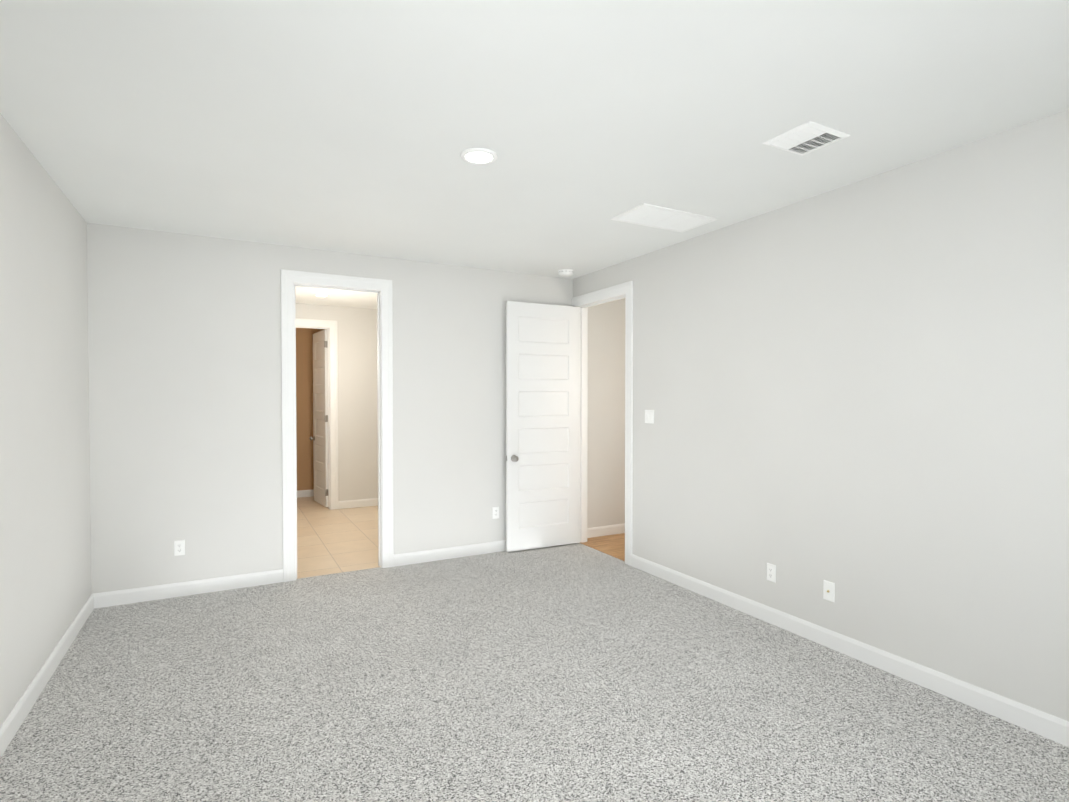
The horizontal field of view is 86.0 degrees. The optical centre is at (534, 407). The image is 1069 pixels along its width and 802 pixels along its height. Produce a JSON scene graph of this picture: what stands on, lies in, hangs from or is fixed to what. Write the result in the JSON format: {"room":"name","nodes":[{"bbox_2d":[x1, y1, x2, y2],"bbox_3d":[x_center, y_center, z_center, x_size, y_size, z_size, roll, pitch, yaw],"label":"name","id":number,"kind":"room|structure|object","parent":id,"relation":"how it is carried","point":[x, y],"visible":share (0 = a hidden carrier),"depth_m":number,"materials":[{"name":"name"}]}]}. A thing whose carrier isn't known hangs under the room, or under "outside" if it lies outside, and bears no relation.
{"room":"empty bedroom","nodes":[
{"label":"empty bedroom","id":0,"kind":"room"},
{"bbox_2d":[0,113,91,726],"bbox_3d":[-1.860,0.105,1.534,0.120,2.740,5.940,-1,1,-28],"label":"wall","id":1,"kind":"structure","parent":0,"point":[45,555],"depth_m":2.98,"materials":[{"name":"beige paint"}]},
{"bbox_2d":[0,594,93,757],"bbox_3d":[-1.801,1.422,1.588,0.013,0.105,5.700,-1,1,-28],"label":"baseboard","id":2,"kind":"structure","parent":1,"relation":"attached to","point":[13,722],"depth_m":2.93,"materials":[{"name":"white paint"}]},
{"bbox_2d":[296,328,326,490],"bbox_3d":[-3.388,-0.019,8.810,2.740,2.740,0.120,-1,1,-28],"label":"wall","id":3,"kind":"structure","parent":0,"point":[304,399],"depth_m":8.69,"materials":[{"name":"beige paint"}]},
{"bbox_2d":[297,489,313,497],"bbox_3d":[-3.357,1.299,8.774,2.500,0.105,0.013,-1,1,-28],"label":"baseboard","id":4,"kind":"structure","parent":3,"relation":"attached to","point":[305,493],"depth_m":8.70,"materials":[{"name":"white paint"}]},
{"bbox_2d":[87,223,572,593],"bbox_3d":[-1.409,0.044,5.084,4.285,2.740,0.120,-1,1,-28],"label":"wall","id":5,"kind":"structure","parent":0,"point":[185,385],"depth_m":4.51,"materials":[{"name":"beige paint"}]},
{"bbox_2d":[174,540,184,555],"bbox_3d":[-2.687,1.059,4.339,0.070,0.115,0.008,-1,1,-28],"label":"electrical outlet","id":6,"kind":"object","parent":5,"relation":"attached to","point":[179,547],"visible":1,"depth_m":4.34,"materials":[{"name":"white plastic"}]},
{"bbox_2d":[93,569,282,608],"bbox_3d":[-2.605,1.374,4.385,1.254,0.105,0.013,-1,1,-28],"label":"baseboard","id":7,"kind":"structure","parent":5,"relation":"attached to","point":[136,595],"depth_m":4.35,"materials":[{"name":"white paint"}]},
{"bbox_2d":[281,269,393,581],"bbox_3d":[-1.687,0.145,4.935,0.904,2.543,0.154,-1,1,-28],"label":"door frame","id":8,"kind":"structure","parent":5,"relation":"attached to","point":[291,280],"depth_m":4.84,"materials":[{"name":"white paint"}]},
{"bbox_2d":[297,566,380,578],"bbox_3d":[-1.676,1.416,4.936,0.698,0.006,0.017,-1,1,-28],"label":"trim","id":9,"kind":"structure","parent":5,"relation":"attached to","point":[338,572],"depth_m":4.92,"materials":[{"name":"beige metal"}]},
{"bbox_2d":[394,540,505,566],"bbox_3d":[-0.427,1.354,5.560,1.887,0.105,0.013,-1,1,-28],"label":"baseboard","id":10,"kind":"structure","parent":5,"relation":"attached to","point":[444,553],"depth_m":5.35,"materials":[{"name":"white paint"}]},
{"bbox_2d":[492,507,498,518],"bbox_3d":[-0.376,1.021,5.585,0.070,0.115,0.008,-1,1,-28],"label":"electrical outlet","id":11,"kind":"object","parent":5,"relation":"attached to","point":[495,512],"visible":1,"depth_m":5.58,"materials":[{"name":"white plastic"}]},
{"bbox_2d":[295,303,377,500],"bbox_3d":[-2.809,-0.001,7.737,2.500,2.740,0.120,-1,1,-28],"label":"wall","id":12,"kind":"structure","parent":0,"point":[357,411],"depth_m":7.86,"materials":[{"name":"beige paint"}]},
{"bbox_2d":[296,318,337,509],"bbox_3d":[-3.080,0.100,7.592,0.891,2.543,0.154,-1,1,-28],"label":"door frame","id":13,"kind":"structure","parent":12,"relation":"attached to","point":[330,326],"depth_m":7.71,"materials":[{"name":"white paint"}]},
{"bbox_2d":[309,329,328,506],"bbox_3d":[-3.015,0.140,8.078,0.169,2.418,0.690,-1,1,-34],"label":"door","id":14,"kind":"structure","parent":12,"relation":"in","point":[320,402],"depth_m":8.02,"materials":[{"name":"white paint"}]},
{"bbox_2d":[338,498,377,508],"bbox_3d":[-2.167,1.312,8.030,1.112,0.105,0.013,-1,1,-28],"label":"baseboard","id":15,"kind":"structure","parent":12,"relation":"attached to","point":[357,503],"depth_m":7.88,"materials":[{"name":"white paint"}]},
{"bbox_2d":[297,496,378,577],"bbox_3d":[-2.395,1.413,6.993,2.740,0.058,4.305,-1,1,-28],"label":"floor","id":16,"kind":"structure","parent":0,"point":[335,540],"depth_m":6.14,"materials":[{"name":"beige tile"}]},
{"bbox_2d":[0,543,1068,801],"bbox_3d":[-0.044,1.489,2.489,4.200,0.060,5.855,-1,1,-28],"label":"floor carpet","id":17,"kind":"object","parent":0,"point":[572,673],"visible":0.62,"depth_m":2.79,"materials":[{"name":"grey carpet"}]},
{"bbox_2d":[0,0,1068,308],"bbox_3d":[-1.029,-1.363,4.355,4.285,0.100,10.160,-1,1,-28],"label":"ceiling","id":18,"kind":"structure","parent":0,"point":[352,126],"depth_m":2.45,"materials":[{"name":"white paint"}]},
{"bbox_2d":[314,294,328,296],"bbox_3d":[-2.560,-1.351,6.893,0.170,0.012,0.170,-1,1,-28],"label":"recessed light","id":19,"kind":"object","parent":18,"relation":"in","point":[322,295],"visible":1,"depth_m":6.87,"materials":[{"name":"white plastic"}]},
{"bbox_2d":[461,148,496,163],"bbox_3d":[-0.283,-1.283,2.932,0.188,0.012,0.188,-1,1,-28],"label":"recessed light","id":20,"kind":"object","parent":18,"relation":"in","point":[478,156],"visible":0.96,"depth_m":2.91,"materials":[{"name":"white plastic"}]},
{"bbox_2d":[558,269,572,276],"bbox_3d":[0.305,-1.309,5.576,0.148,0.051,0.148,-1,1,-28],"label":"smoke detector","id":21,"kind":"object","parent":18,"relation":"attached to","point":[565,272],"visible":1,"depth_m":5.53,"materials":[{"name":"white plastic"}]},
{"bbox_2d":[611,203,718,231],"bbox_3d":[0.896,-1.302,3.958,0.655,0.009,0.360,-1,1,-28],"label":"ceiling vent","id":22,"kind":"object","parent":18,"relation":"in","point":[649,215],"visible":1,"depth_m":3.93,"materials":[{"name":"white plastic"}]},
{"bbox_2d":[763,121,849,155],"bbox_3d":[1.297,-1.280,2.742,0.292,0.014,0.255,-1,1,-28],"label":"ceiling vent","id":23,"kind":"object","parent":18,"relation":"in","point":[806,138],"visible":1,"depth_m":2.72,"materials":[{"name":"white plastic"}]},
{"bbox_2d":[580,542,624,560],"bbox_3d":[0.666,1.405,5.597,0.017,0.006,0.810,-1,1,-28],"label":"trim","id":24,"kind":"structure","parent":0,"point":[602,551],"depth_m":5.60,"materials":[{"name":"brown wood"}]},
{"bbox_2d":[584,533,624,559],"bbox_3d":[1.608,1.442,5.275,1.355,0.058,2.790,-1,1,-28],"label":"floor","id":25,"kind":"structure","parent":0,"point":[614,545],"depth_m":5.91,"materials":[{"name":"brown wood"}]},
{"bbox_2d":[587,298,625,527],"bbox_3d":[1.012,0.021,6.446,1.270,2.740,0.120,-1,1,-28],"label":"wall","id":26,"kind":"structure","parent":0,"point":[606,429],"depth_m":6.26,"materials":[{"name":"beige paint"}]},
{"bbox_2d":[587,523,624,537],"bbox_3d":[0.991,1.340,6.382,1.150,0.105,0.013,-1,1,-28],"label":"baseboard","id":27,"kind":"structure","parent":26,"relation":"attached to","point":[605,530],"depth_m":6.26,"materials":[{"name":"white paint"}]},
{"bbox_2d":[573,109,1068,720],"bbox_3d":[1.834,0.072,3.459,0.120,2.740,5.820,-1,1,-28],"label":"wall","id":28,"kind":"structure","parent":0,"point":[857,393],"depth_m":3.15,"materials":[{"name":"beige paint"}]},
{"bbox_2d":[571,281,632,565],"bbox_3d":[0.687,0.134,5.586,0.154,2.543,1.016,-1,1,-28],"label":"door frame","id":29,"kind":"structure","parent":28,"relation":"attached to","point":[584,302],"depth_m":5.45,"materials":[{"name":"white paint"}]},
{"bbox_2d":[506,301,578,551],"bbox_3d":[0.093,0.181,5.715,0.815,2.418,0.169,0,1,-27],"label":"bedroom door","id":30,"kind":"structure","parent":29,"relation":"attached to","point":[542,425],"depth_m":5.69,"materials":[{"name":"white paint"}]},
{"bbox_2d":[645,410,653,423],"bbox_3d":[0.979,0.074,4.904,0.013,0.115,0.116,-1,1,-28],"label":"switch plate","id":31,"kind":"object","parent":28,"relation":"attached to","point":[649,416],"visible":1,"depth_m":4.89,"materials":[{"name":"white plastic"}]},
{"bbox_2d":[767,563,775,582],"bbox_3d":[1.576,1.098,3.821,0.008,0.115,0.070,-1,1,-28],"label":"electrical outlet","id":32,"kind":"object","parent":28,"relation":"attached to","point":[771,572],"visible":1,"depth_m":3.81,"materials":[{"name":"white plastic"}]},
{"bbox_2d":[823,580,834,601],"bbox_3d":[1.769,1.104,3.454,0.016,0.115,0.070,-1,1,-28],"label":"outlet","id":33,"kind":"object","parent":28,"relation":"attached to","point":[828,591],"visible":1,"depth_m":3.45,"materials":[{"name":"white plastic"}]},
{"bbox_2d":[631,554,1068,746],"bbox_3d":[1.985,1.397,3.062,0.013,0.105,4.698,-1,1,-28],"label":"baseboard","id":34,"kind":"structure","parent":28,"relation":"attached to","point":[1043,724],"depth_m":3.14,"materials":[{"name":"white paint"}]}
]}

